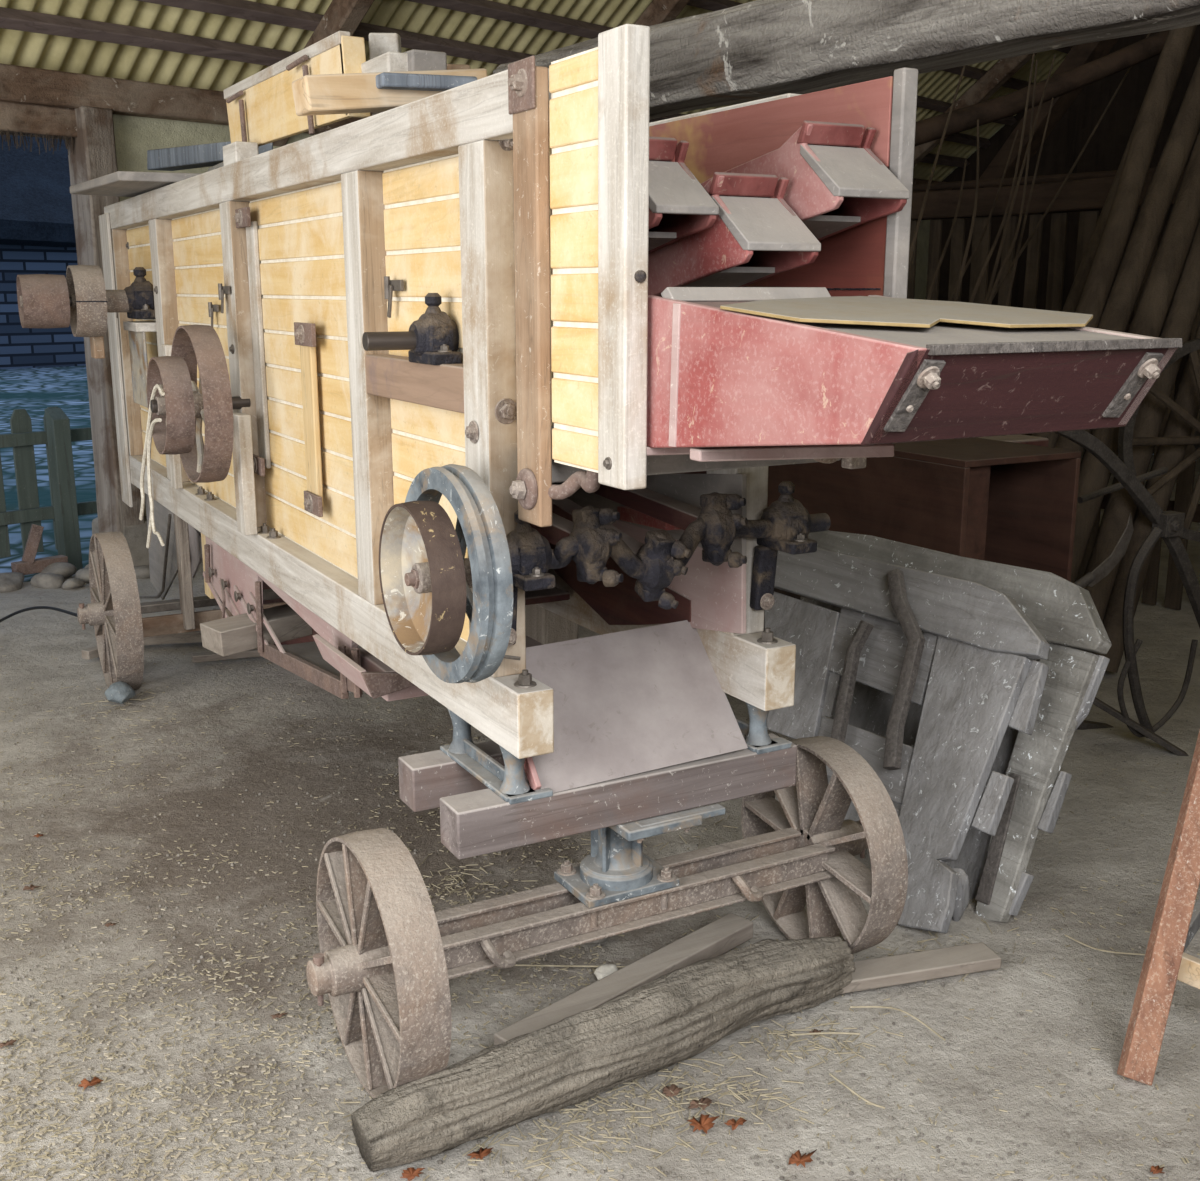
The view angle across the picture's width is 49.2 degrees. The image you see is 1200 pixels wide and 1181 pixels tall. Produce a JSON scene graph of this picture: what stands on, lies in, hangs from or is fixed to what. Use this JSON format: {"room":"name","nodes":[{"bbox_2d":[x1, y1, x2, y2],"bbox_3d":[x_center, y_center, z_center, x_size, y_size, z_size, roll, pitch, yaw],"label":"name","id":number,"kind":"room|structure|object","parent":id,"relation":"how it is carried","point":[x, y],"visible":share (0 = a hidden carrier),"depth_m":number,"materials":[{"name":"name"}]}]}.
{"room":"barn","nodes":[
{"label":"barn","id":0,"kind":"room"},
{"bbox_2d":[0,366,98,578],"bbox_3d":[-17.985,-2.945,20.340,40.000,0.020,60.000,11,17,41],"label":"water","id":1,"kind":"structure","parent":0,"point":[33,390],"depth_m":16.14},
{"bbox_2d":[0,135,84,368],"bbox_3d":[-18.226,-8.324,24.834,6.200,8.460,42.000,11,17,41],"label":"house","id":2,"kind":"object","parent":1,"relation":"on","point":[37,232],"visible":0.05,"depth_m":28.25,"materials":[{"name":"brick"}]},
{"bbox_2d":[0,406,98,570],"bbox_3d":[-3.833,-0.455,7.205,0.190,0.970,2.550,11,17,41],"label":"picket fence","id":3,"kind":"object","parent":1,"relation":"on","point":[57,435],"visible":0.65,"depth_m":7.77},
{"bbox_2d":[113,113,929,516],"bbox_3d":[1.330,-2.568,11.997,0.150,2.350,12.500,11,17,41],"label":"wall","id":4,"kind":"structure","parent":0,"point":[135,135],"depth_m":7.52,"materials":[{"name":"green paint"}]},
{"bbox_2d":[67,106,144,528],"bbox_3d":[-2.773,-1.460,7.369,0.240,2.364,0.189,11,17,41],"label":"post","id":5,"kind":"object","parent":4,"relation":"attached to","point":[94,156],"depth_m":7.26,"materials":[{"name":"wood"}]},
{"bbox_2d":[89,516,202,565],"bbox_3d":[-0.285,-0.859,10.447,0.398,0.439,7.794,11,17,41],"label":"beam","id":6,"kind":"structure","parent":4,"relation":"attached to","point":[135,535],"depth_m":7.58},
{"bbox_2d":[273,0,373,146],"bbox_3d":[-0.295,-4.213,6.148,5.220,4.115,0.137,11,17,41],"label":"beam","id":7,"kind":"structure","parent":4,"relation":"attached to","point":[340,15],"depth_m":7.40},
{"bbox_2d":[0,63,951,192],"bbox_3d":[-0.774,-3.193,9.311,0.254,0.189,19.006,11,17,41],"label":"beam","id":8,"kind":"structure","parent":4,"relation":"attached to","point":[17,83],"depth_m":7.12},
{"bbox_2d":[635,0,689,25],"bbox_3d":[1.284,-4.606,7.873,5.205,4.122,0.136,11,17,40],"label":"beam","id":9,"kind":"structure","parent":4,"relation":"attached to","point":[658,11],"depth_m":8.77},
{"bbox_2d":[914,53,1035,166],"bbox_3d":[4.444,-5.385,11.315,5.203,4.115,0.135,11,17,40],"label":"beam","id":10,"kind":"structure","parent":4,"relation":"attached to","point":[1004,69],"depth_m":12.20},
{"bbox_2d":[0,0,1066,180],"bbox_3d":[0.833,-4.768,7.126,5.622,4.406,20.491,11,17,41],"label":"ceiling","id":11,"kind":"structure","parent":0,"point":[19,48],"depth_m":7.65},
{"bbox_2d":[915,30,1168,145],"bbox_3d":[2.186,-2.535,6.652,1.535,0.637,0.168,1,13,3],"label":"roof beam","id":12,"kind":"structure","parent":11,"relation":"attached to","point":[930,129],"depth_m":6.63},
{"bbox_2d":[979,38,1117,187],"bbox_3d":[3.051,-3.271,8.991,0.885,1.082,0.191,11,17,41],"label":"beam","id":13,"kind":"structure","parent":11,"relation":"attached to","point":[1080,54],"depth_m":8.96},
{"bbox_2d":[0,450,1199,1180],"bbox_3d":[0.688,0.488,5.089,17.880,0.038,15.840,-7,15,-28],"label":"floor","id":14,"kind":"structure","parent":0,"point":[1166,634],"depth_m":3.23,"materials":[{"name":"concrete"}]},
{"bbox_2d":[0,566,28,593],"bbox_3d":[-3.281,-0.045,7.227,0.260,0.162,0.271,-7,15,-28],"label":"stone","id":15,"kind":"object","parent":14,"relation":"on","point":[12,578],"visible":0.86,"depth_m":7.19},
{"bbox_2d":[0,606,76,621],"bbox_3d":[-2.463,0.139,5.823,1.259,0.304,0.268,11,17,40],"label":"cable","id":16,"kind":"object","parent":14,"relation":"on","point":[35,607],"visible":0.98,"depth_m":6.07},
{"bbox_2d":[26,575,62,588],"bbox_3d":[-3.069,-0.038,7.297,0.195,0.102,0.204,2,13,10],"label":"stone","id":17,"kind":"object","parent":14,"relation":"on","point":[43,581],"visible":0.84,"depth_m":7.21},
{"bbox_2d":[42,565,71,578],"bbox_3d":[-3.099,-0.093,7.510,0.137,0.091,0.184,2,13,10],"label":"stone","id":18,"kind":"object","parent":14,"relation":"on","point":[61,571],"visible":0.62,"depth_m":7.47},
{"bbox_2d":[11,524,68,573],"bbox_3d":[-3.192,-0.245,7.457,0.085,0.279,0.300,11,17,41],"label":"block","id":19,"kind":"object","parent":18,"relation":"on","point":[32,565],"visible":0.8,"depth_m":7.41,"materials":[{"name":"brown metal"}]},
{"bbox_2d":[60,576,85,588],"bbox_3d":[-2.918,-0.043,7.266,0.139,0.077,0.135,-7,15,-28],"label":"stone","id":20,"kind":"object","parent":14,"relation":"on","point":[71,582],"visible":1,"depth_m":7.22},
{"bbox_2d":[74,566,89,582],"bbox_3d":[-2.894,-0.091,7.451,0.181,0.095,0.145,-7,15,-28],"label":"stone","id":21,"kind":"object","parent":14,"relation":"on","point":[83,572],"visible":0.3,"depth_m":7.38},
{"bbox_2d":[81,646,98,659],"bbox_3d":[-2.263,0.277,5.867,0.050,0.040,0.096,8,15,30],"label":"wood block","id":22,"kind":"object","parent":14,"relation":"on","point":[89,653],"visible":0.56,"depth_m":5.83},
{"bbox_2d":[78,1077,102,1088],"bbox_3d":[-1.055,1.018,2.716,0.044,0.012,0.038,2,13,10],"label":"fallen leaf","id":23,"kind":"object","parent":14,"relation":"on","point":[85,1083],"visible":1,"depth_m":2.72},
{"bbox_2d":[105,682,134,702],"bbox_3d":[-1.906,0.406,5.198,0.098,0.086,0.100,3,13,14],"label":"chock stone","id":24,"kind":"object","parent":14,"relation":"on","point":[117,692],"visible":1,"depth_m":5.16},
{"bbox_2d":[134,564,149,579],"bbox_3d":[-2.645,-0.105,7.554,0.144,0.088,0.174,3,13,14],"label":"stone","id":25,"kind":"object","parent":14,"relation":"on","point":[142,571],"visible":0.51,"depth_m":7.50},
{"bbox_2d":[143,631,201,644],"bbox_3d":[-1.877,0.208,6.126,0.562,0.050,0.100,-3,13,-11],"label":"plank","id":26,"kind":"object","parent":14,"relation":"on","point":[188,637],"visible":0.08,"depth_m":6.06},
{"bbox_2d":[191,648,259,662],"bbox_3d":[-1.578,0.279,5.860,0.469,0.030,0.060,-5,14,-20],"label":"plank","id":27,"kind":"object","parent":14,"relation":"on","point":[201,656],"visible":0.53,"depth_m":5.79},
{"bbox_2d":[0,692,607,1180],"bbox_3d":[-1.583,0.590,4.638,2.107,0.030,5.181,-4,13,-16],"label":"chips","id":28,"kind":"object","parent":14,"relation":"on","point":[38,1081],"visible":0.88,"depth_m":2.70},
{"bbox_2d":[400,1167,424,1180],"bbox_3d":[-0.346,1.080,2.428,0.043,0.012,0.031,0,13,0],"label":"fallen leaf","id":29,"kind":"object","parent":14,"relation":"on","point":[410,1173],"visible":1,"depth_m":2.43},
{"bbox_2d":[468,1147,491,1159],"bbox_3d":[-0.226,1.073,2.499,0.053,0.011,0.032,-7,15,-28],"label":"fallen leaf","id":30,"kind":"object","parent":14,"relation":"on","point":[481,1153],"visible":1,"depth_m":2.50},
{"bbox_2d":[526,604,577,644],"bbox_3d":[-0.172,-0.625,4.969,0.160,2.206,0.259,-7,15,-28],"label":"wooden board","id":31,"kind":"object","parent":14,"relation":"on","point":[544,626],"depth_m":5.11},
{"bbox_2d":[493,0,1199,119],"bbox_3d":[0.681,-1.477,3.442,0.276,0.265,3.438,-9,15,-33],"label":"wooden beam","id":32,"kind":"structure","parent":31,"relation":"on","point":[758,49],"depth_m":3.34,"materials":[{"name":"wood"}]},
{"bbox_2d":[515,964,624,967],"bbox_3d":[-0.073,0.907,3.170,0.339,0.008,0.011,0,13,2],"label":"stalk","id":33,"kind":"object","parent":14,"relation":"on","point":[516,964],"visible":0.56,"depth_m":3.17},
{"bbox_2d":[17,24,1181,1098],"bbox_3d":[-0.848,-0.318,4.379,1.540,2.106,6.122,-8,15,-30],"label":"machine","id":34,"kind":"object","parent":14,"relation":"on","point":[434,369],"visible":0.98,"depth_m":2.65,"materials":[{"name":"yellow wood"}]},
{"bbox_2d":[70,171,200,196],"bbox_3d":[-1.647,-1.561,5.059,0.600,0.050,1.137,-7,15,-28],"label":"board","id":35,"kind":"object","parent":34,"relation":"on","point":[119,183],"visible":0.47,"depth_m":4.80,"materials":[{"name":"grey wood"}]},
{"bbox_2d":[208,162,223,170],"bbox_3d":[-1.325,-1.536,4.782,0.100,0.061,0.548,-7,15,-28],"label":"block","id":36,"kind":"object","parent":35,"relation":"on","point":[221,164],"visible":0.03,"depth_m":4.83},
{"bbox_2d":[147,141,272,170],"bbox_3d":[-1.649,-1.806,5.432,0.120,0.175,1.752,-7,15,-28],"label":"board","id":37,"kind":"object","parent":36,"relation":"on","point":[202,155],"visible":0.61,"depth_m":5.43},
{"bbox_2d":[123,321,155,331],"bbox_3d":[-1.828,-1.065,5.287,0.130,0.035,0.290,-7,15,-28],"label":"shelf","id":38,"kind":"object","parent":34,"relation":"attached to","point":[132,326],"depth_m":5.16,"materials":[{"name":"white wood"}]},
{"bbox_2d":[133,267,146,281],"bbox_3d":[-1.835,-1.259,5.233,0.054,0.059,0.054,-7,15,-28],"label":"cup","id":39,"kind":"object","parent":34,"relation":"on","point":[140,273],"depth_m":5.22,"materials":[{"name":"black metal"}]},
{"bbox_2d":[139,384,164,547],"bbox_3d":[-1.412,-0.379,4.135,0.012,0.562,0.552,-7,15,-28],"label":"twine","id":40,"kind":"object","parent":34,"relation":"hanging from","point":[150,426],"visible":1,"depth_m":4.19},
{"bbox_2d":[223,141,258,165],"bbox_3d":[-1.089,-1.319,3.977,0.070,0.064,0.160,-7,15,-28],"label":"wood block","id":41,"kind":"object","parent":34,"relation":"on","point":[236,151],"visible":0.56,"depth_m":3.91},
{"bbox_2d":[200,604,312,656],"bbox_3d":[-1.173,0.132,4.488,0.338,0.102,0.160,-11,17,-40],"label":"wood block","id":42,"kind":"object","parent":34,"relation":"attached to","point":[235,634],"visible":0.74,"depth_m":4.42,"materials":[{"name":"brown wood"}]},
{"bbox_2d":[224,31,370,146],"bbox_3d":[-0.913,-1.383,3.735,0.081,0.231,1.223,-7,15,-30],"label":"box","id":43,"kind":"object","parent":34,"relation":"on","point":[261,110],"visible":0.84,"depth_m":3.67,"materials":[{"name":"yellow wood"}]},
{"bbox_2d":[260,641,361,698],"bbox_3d":[-0.719,0.192,4.101,0.470,0.180,0.901,-7,15,-28],"label":"tray","id":44,"kind":"object","parent":34,"relation":"on","point":[305,660],"depth_m":4.04,"materials":[{"name":"red wood"}]},
{"bbox_2d":[361,52,407,72],"bbox_3d":[-0.538,-1.265,3.227,0.070,0.071,0.290,-7,15,-28],"label":"board","id":45,"kind":"object","parent":34,"relation":"on","point":[389,61],"visible":0.32,"depth_m":3.10,"materials":[{"name":"brown wood"}]},
{"bbox_2d":[369,33,400,115],"bbox_3d":[-0.553,-1.306,3.405,0.075,0.258,0.096,0,13,-2],"label":"wood block","id":46,"kind":"object","parent":34,"relation":"on","point":[379,43],"visible":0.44,"depth_m":3.34,"materials":[{"name":"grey wood"}]},
{"bbox_2d":[292,68,486,115],"bbox_3d":[-0.468,-1.149,3.017,0.446,0.120,0.155,-7,15,-28],"label":"wooden plank","id":47,"kind":"object","parent":34,"relation":"on","point":[322,94],"depth_m":2.95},
{"bbox_2d":[403,49,446,70],"bbox_3d":[-0.460,-1.274,3.206,0.090,0.069,0.239,-7,15,-28],"label":"board","id":48,"kind":"object","parent":47,"relation":"on","point":[418,60],"visible":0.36,"depth_m":3.10,"materials":[{"name":"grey wood"}]},
{"bbox_2d":[447,64,469,69],"bbox_3d":[-0.413,-1.318,3.329,0.136,0.025,0.120,-7,15,-28],"label":"board","id":49,"kind":"object","parent":48,"relation":"on","point":[449,66],"visible":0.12,"depth_m":3.29,"materials":[{"name":"brown wood"}]},
{"bbox_2d":[425,293,441,313],"bbox_3d":[-0.340,-0.585,2.672,0.038,0.042,0.038,-7,15,-28],"label":"cup","id":50,"kind":"object","parent":34,"relation":"on","point":[432,300],"depth_m":2.66,"materials":[{"name":"black metal"}]},
{"bbox_2d":[514,510,531,531],"bbox_3d":[-0.144,-0.132,2.464,0.038,0.042,0.038,-7,15,-28],"label":"cup","id":51,"kind":"object","parent":34,"relation":"on","point":[522,526],"depth_m":2.45,"materials":[{"name":"wood"}]},
{"bbox_2d":[509,468,537,509],"bbox_3d":[-0.139,-0.175,2.279,0.034,0.072,0.072,-7,15,-28],"label":"bolt","id":52,"kind":"object","parent":34,"relation":"in","point":[525,488],"depth_m":2.27,"materials":[{"name":"metal"}]},
{"bbox_2d":[513,24,649,526],"bbox_3d":[-0.037,-0.471,2.119,0.057,0.772,0.356,-7,15,-28],"label":"panel","id":53,"kind":"object","parent":34,"relation":"attached to","point":[596,348],"depth_m":2.08,"materials":[{"name":"yellow wood"}]},
{"bbox_2d":[524,620,747,792],"bbox_3d":[0.040,0.235,2.792,0.510,0.251,0.240,-7,15,-28],"label":"metal sheet","id":54,"kind":"object","parent":34,"relation":"on","point":[634,701],"visible":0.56,"depth_m":2.79,"materials":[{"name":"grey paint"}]},
{"bbox_2d":[649,67,917,298],"bbox_3d":[0.155,-0.674,2.826,0.033,0.652,1.458,-7,15,-28],"label":"walker","id":55,"kind":"object","parent":34,"relation":"attached to","point":[871,257],"depth_m":2.29,"materials":[{"name":"red wood"}]},
{"bbox_2d":[720,296,1092,327],"bbox_3d":[0.440,-0.404,1.895,0.548,0.040,0.408,-7,15,-28],"label":"sheet","id":56,"kind":"object","parent":34,"relation":"on","point":[858,310],"visible":1,"depth_m":1.83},
{"bbox_2d":[0,645,1199,1180],"bbox_3d":[-0.350,0.667,4.276,4.869,0.041,3.829,0,13,0],"label":"straw chaff","id":57,"kind":"object","parent":14,"relation":"on","point":[13,1164],"visible":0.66,"depth_m":2.77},
{"bbox_2d":[0,667,1199,1180],"bbox_3d":[-0.154,0.708,4.115,4.842,0.043,3.483,0,13,0],"label":"crumbs","id":58,"kind":"object","parent":14,"relation":"on","point":[602,1171],"visible":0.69,"depth_m":2.79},
{"bbox_2d":[351,937,855,1171],"bbox_3d":[0.063,0.930,2.755,1.217,0.180,0.185,-9,16,-35],"label":"log","id":59,"kind":"object","parent":14,"relation":"on","point":[663,1022],"visible":1,"depth_m":2.65,"materials":[{"name":"wood"}]},
{"bbox_2d":[592,963,618,980],"bbox_3d":[0.018,0.911,3.125,0.066,0.042,0.050,-7,15,-28],"label":"stone","id":60,"kind":"object","parent":14,"relation":"on","point":[600,971],"visible":0.75,"depth_m":3.12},
{"bbox_2d":[494,913,752,1044],"bbox_3d":[0.078,0.899,3.015,0.075,0.045,0.784,13,18,44],"label":"plank","id":61,"kind":"object","parent":14,"relation":"on","point":[720,936],"visible":0.64,"depth_m":3.03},
{"bbox_2d":[662,1084,682,1096],"bbox_3d":[0.150,1.030,2.703,0.047,0.011,0.033,-7,15,-28],"label":"fallen leaf","id":62,"kind":"object","parent":14,"relation":"on","point":[673,1087],"visible":1,"depth_m":2.70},
{"bbox_2d":[688,1098,711,1109],"bbox_3d":[0.203,1.040,2.660,0.049,0.012,0.046,2,13,7],"label":"fallen leaf","id":63,"kind":"object","parent":14,"relation":"on","point":[703,1101],"visible":1,"depth_m":2.66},
{"bbox_2d":[687,1114,718,1133],"bbox_3d":[0.203,1.053,2.597,0.060,0.014,0.051,4,13,16],"label":"fallen leaf","id":64,"kind":"object","parent":14,"relation":"on","point":[705,1123],"visible":1,"depth_m":2.60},
{"bbox_2d":[724,1117,746,1129],"bbox_3d":[0.270,1.056,2.605,0.051,0.012,0.030,-7,15,-28],"label":"fallen leaf","id":65,"kind":"object","parent":14,"relation":"on","point":[740,1121],"visible":1,"depth_m":2.60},
{"bbox_2d":[764,588,803,630],"bbox_3d":[0.880,0.137,5.181,0.420,0.620,1.650,-7,15,-28],"label":"crate","id":66,"kind":"object","parent":14,"relation":"on","point":[793,595],"visible":0.02,"depth_m":5.02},
{"bbox_2d":[767,438,1080,581],"bbox_3d":[0.897,-0.388,5.041,0.510,0.465,1.900,-7,15,-28],"label":"wooden crate","id":67,"kind":"object","parent":66,"relation":"on","point":[1003,502],"visible":0.31,"depth_m":4.40,"materials":[{"name":"wood"}]},
{"bbox_2d":[788,1150,815,1166],"bbox_3d":[0.383,1.079,2.495,0.042,0.015,0.059,7,15,27],"label":"fallen leaf","id":68,"kind":"object","parent":14,"relation":"on","point":[796,1158],"visible":1,"depth_m":2.50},
{"bbox_2d":[790,1032,859,1035],"bbox_3d":[0.494,0.973,2.881,0.155,0.008,0.005,0,13,-1],"label":"stalk","id":69,"kind":"object","parent":14,"relation":"on","point":[816,1033],"visible":1,"depth_m":2.88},
{"bbox_2d":[829,1073,884,1108],"bbox_3d":[0.519,1.021,2.674,0.020,0.008,0.149,-10,16,-36],"label":"stalk","id":70,"kind":"object","parent":14,"relation":"on","point":[830,1074],"visible":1,"depth_m":2.66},
{"bbox_2d":[850,1006,945,1040],"bbox_3d":[0.676,0.959,2.946,0.229,0.008,0.054,9,16,36],"label":"stalk","id":71,"kind":"object","parent":14,"relation":"on","point":[905,1012],"visible":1,"depth_m":2.97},
{"bbox_2d":[765,549,1049,933],"bbox_3d":[0.710,0.343,3.846,0.426,0.839,1.300,-7,15,-28],"label":"wooden panel","id":72,"kind":"object","parent":14,"relation":"on","point":[959,650],"visible":0.74,"depth_m":3.56,"materials":[{"name":"wood"}]},
{"bbox_2d":[841,942,1000,993],"bbox_3d":[0.712,0.905,3.133,0.510,0.030,0.085,-4,13,-16],"label":"plank","id":73,"kind":"object","parent":14,"relation":"on","point":[868,974],"visible":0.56,"depth_m":3.13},
{"bbox_2d":[908,65,965,272],"bbox_3d":[1.330,-0.958,5.677,0.571,2.535,0.132,-7,15,-28],"label":"stick","id":74,"kind":"object","parent":14,"relation":"on","point":[962,73],"visible":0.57,"depth_m":5.49,"materials":[{"name":"brown wood"}]},
{"bbox_2d":[926,160,966,299],"bbox_3d":[1.610,-1.026,6.638,0.576,2.239,0.132,-7,15,-28],"label":"stick","id":75,"kind":"object","parent":14,"relation":"on","point":[963,177],"visible":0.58,"depth_m":6.48,"materials":[{"name":"brown wood"}]},
{"bbox_2d":[801,530,1111,922],"bbox_3d":[0.892,0.364,3.970,0.392,0.982,1.334,-7,15,-28],"label":"wooden panel","id":76,"kind":"object","parent":14,"relation":"on","point":[1065,613],"visible":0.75,"depth_m":3.49,"materials":[{"name":"wood"}]},
{"bbox_2d":[951,865,970,919],"bbox_3d":[0.939,0.797,3.446,0.065,0.159,0.063,5,14,21],"label":"lump","id":77,"kind":"object","parent":14,"relation":"on","point":[963,895],"visible":0.52,"depth_m":3.43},
{"bbox_2d":[954,120,978,301],"bbox_3d":[1.555,-0.913,5.931,0.330,2.334,0.132,-7,15,-28],"label":"stick","id":78,"kind":"object","parent":14,"relation":"on","point":[977,171],"visible":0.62,"depth_m":5.76,"materials":[{"name":"brown wood"}]},
{"bbox_2d":[949,130,1018,300],"bbox_3d":[1.814,-1.162,6.840,0.889,2.416,0.132,-7,15,-28],"label":"stick","id":79,"kind":"object","parent":14,"relation":"on","point":[1007,163],"visible":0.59,"depth_m":6.72,"materials":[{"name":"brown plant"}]},
{"bbox_2d":[969,53,1034,302],"bbox_3d":[1.680,-1.128,6.069,0.771,2.695,0.132,-7,15,-28],"label":"stick","id":80,"kind":"object","parent":14,"relation":"on","point":[1033,55],"visible":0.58,"depth_m":5.97,"materials":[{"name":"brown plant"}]},
{"bbox_2d":[976,434,1048,446],"bbox_3d":[1.399,-0.097,5.215,0.330,1.060,0.600,-7,15,-28],"label":"board","id":81,"kind":"object","parent":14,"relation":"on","point":[1024,439],"visible":0.11,"depth_m":4.90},
{"bbox_2d":[988,60,1037,304],"bbox_3d":[1.872,-1.194,6.396,0.567,2.675,0.132,-7,15,-28],"label":"stick","id":82,"kind":"object","parent":14,"relation":"on","point":[1035,76],"visible":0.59,"depth_m":6.28,"materials":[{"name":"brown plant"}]},
{"bbox_2d":[984,54,1055,303],"bbox_3d":[1.837,-1.169,6.265,0.779,2.686,0.132,-7,15,-28],"label":"stick","id":83,"kind":"object","parent":14,"relation":"on","point":[1050,70],"visible":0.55,"depth_m":6.11,"materials":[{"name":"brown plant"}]},
{"bbox_2d":[1005,98,1053,305],"bbox_3d":[2.055,-1.172,6.622,0.503,2.531,0.132,-7,15,-28],"label":"stick","id":84,"kind":"object","parent":14,"relation":"on","point":[1044,134],"visible":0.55,"depth_m":6.45,"materials":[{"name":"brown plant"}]},
{"bbox_2d":[907,211,1199,609],"bbox_3d":[2.472,-1.031,7.190,0.075,2.001,2.796,-10,16,-36],"label":"wall","id":85,"kind":"structure","parent":14,"relation":"on","point":[1087,220],"depth_m":7.08,"materials":[{"name":"brown wood"}]},
{"bbox_2d":[911,172,1184,219],"bbox_3d":[2.450,-2.078,6.933,0.140,0.162,2.796,-10,16,-36],"label":"wooden beam","id":86,"kind":"structure","parent":85,"relation":"on","point":[1083,194],"depth_m":7.08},
{"bbox_2d":[912,165,1187,191],"bbox_3d":[2.768,-2.261,7.140,0.044,0.063,2.796,-10,16,-36],"label":"trim","id":87,"kind":"structure","parent":85,"relation":"attached to","point":[1088,175],"depth_m":7.60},
{"bbox_2d":[993,33,1149,298],"bbox_3d":[2.062,-1.417,6.687,2.020,2.987,0.132,-7,15,-28],"label":"stick","id":88,"kind":"object","parent":14,"relation":"on","point":[1128,70],"visible":0.38,"depth_m":6.64,"materials":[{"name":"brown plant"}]},
{"bbox_2d":[1021,30,1172,435],"bbox_3d":[2.312,-1.450,6.358,1.431,3.188,0.081,-7,15,-28],"label":"wooden pole","id":89,"kind":"object","parent":14,"relation":"on","point":[1100,227],"visible":0.28,"depth_m":6.32,"materials":[{"name":"brown wood"}]},
{"bbox_2d":[1065,934,1144,954],"bbox_3d":[1.254,0.887,3.257,0.204,0.008,0.048,8,15,30],"label":"stalk","id":90,"kind":"object","parent":14,"relation":"on","point":[1065,934],"visible":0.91,"depth_m":3.24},
{"bbox_2d":[1031,24,1199,447],"bbox_3d":[2.132,-1.350,5.572,1.368,3.330,0.119,-7,15,-28],"label":"wooden pole","id":91,"kind":"object","parent":14,"relation":"on","point":[1106,264],"visible":0.41,"depth_m":5.52,"materials":[{"name":"brown wood"}]},
{"bbox_2d":[1055,52,1199,466],"bbox_3d":[2.188,-1.154,5.554,1.340,2.991,0.136,-7,15,-28],"label":"wooden pole","id":92,"kind":"object","parent":14,"relation":"on","point":[1117,314],"visible":0.42,"depth_m":5.51,"materials":[{"name":"brown wood"}]},
{"bbox_2d":[1071,132,1199,582],"bbox_3d":[2.294,-1.075,5.537,1.182,2.842,0.146,-7,15,-28],"label":"wooden pole","id":93,"kind":"object","parent":14,"relation":"on","point":[1148,318],"visible":0.49,"depth_m":5.50,"materials":[{"name":"brown wood"}]},
{"bbox_2d":[1078,218,1199,652],"bbox_3d":[2.393,-0.968,5.529,0.969,2.632,0.128,-7,14,-27],"label":"wooden pole","id":94,"kind":"object","parent":14,"relation":"on","point":[1180,319],"visible":0.56,"depth_m":5.50,"materials":[{"name":"brown wood"}]},
{"bbox_2d":[1093,312,1199,673],"bbox_3d":[2.460,-0.792,5.511,0.825,2.273,0.120,-7,15,-28],"label":"wooden pole","id":95,"kind":"object","parent":14,"relation":"on","point":[1186,396],"visible":0.69,"depth_m":5.51,"materials":[{"name":"brown wood"}]},
{"bbox_2d":[1150,1165,1164,1173],"bbox_3d":[1.046,1.085,2.458,0.035,0.008,0.020,-3,13,-13],"label":"fallen leaf","id":96,"kind":"object","parent":14,"relation":"on","point":[1155,1169],"visible":1,"depth_m":2.46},
{"bbox_2d":[1117,730,1199,1085],"bbox_3d":[1.701,0.445,3.006,1.482,1.023,0.694,-7,15,-28],"label":"trestle","id":97,"kind":"object","parent":14,"relation":"on","point":[1176,921],"visible":1,"depth_m":2.78,"materials":[{"name":"orange wood"}]},
{"bbox_2d":[1118,338,1199,541],"bbox_3d":[2.521,-0.617,5.378,0.841,0.840,0.150,-3,13,-12],"label":"wheel","id":98,"kind":"object","parent":14,"relation":"on","point":[1126,440],"visible":0.59,"depth_m":5.33,"materials":[{"name":"wood"}]},
{"bbox_2d":[938,26,1199,453],"bbox_3d":[7.453,-4.322,10.809,10.100,6.800,0.120,11,17,41],"label":"wall","id":99,"kind":"structure","parent":0,"point":[1065,142],"depth_m":13.19,"materials":[{"name":"wood"}]},
{"bbox_2d":[0,7,968,167],"bbox_3d":[-0.751,-3.386,8.902,0.112,0.110,20.500,11,17,41],"label":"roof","id":100,"kind":"structure","parent":99,"relation":"attached to","point":[13,19],"depth_m":7.03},
{"bbox_2d":[136,0,990,147],"bbox_3d":[-0.575,-3.532,8.707,0.111,0.110,20.500,11,17,41],"label":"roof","id":101,"kind":"structure","parent":99,"relation":"attached to","point":[242,9],"depth_m":7.76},
{"bbox_2d":[406,0,1015,125],"bbox_3d":[-0.381,-3.692,8.492,0.117,0.114,20.500,11,17,41],"label":"roof","id":102,"kind":"structure","parent":99,"relation":"attached to","point":[486,8],"depth_m":8.42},
{"bbox_2d":[686,0,1033,89],"bbox_3d":[-0.134,-3.895,8.220,0.111,0.109,20.500,11,17,41],"label":"beam","id":103,"kind":"structure","parent":99,"relation":"attached to","point":[712,5],"depth_m":11.85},
{"bbox_3d":[-0.328,1.051,2.982,26.000,0.020,23.000,-7,15,-28],"label":"floor","id":104,"kind":"structure","parent":0,"visible":0},
{"bbox_2d":[1055,430,1199,755],"bbox_3d":[1.878,-0.004,4.713,1.052,1.287,0.585,-7,15,-28],"label":"iron cultivator","id":105,"kind":"object","parent":104,"relation":"on","point":[1168,525],"depth_m":4.63,"materials":[{"name":"metal"}]},
{"bbox_3d":[-6.903,-0.391,3.051,6.464,2.600,2.400,-7,15,-28],"label":"wall","id":106,"kind":"structure","parent":0,"visible":0},
{"bbox_2d":[0,127,74,154],"bbox_3d":[-3.457,-2.263,6.429,0.111,0.138,1.944,11,17,40],"label":"fringe","id":107,"kind":"object","parent":106,"relation":"hanging from","point":[7,134],"visible":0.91,"depth_m":6.94,"materials":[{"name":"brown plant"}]},
{"bbox_2d":[0,100,76,139],"bbox_3d":[-4.988,-1.992,4.787,0.174,0.163,6.406,11,17,41],"label":"beam","id":108,"kind":"structure","parent":106,"relation":"attached to","point":[34,119],"depth_m":6.89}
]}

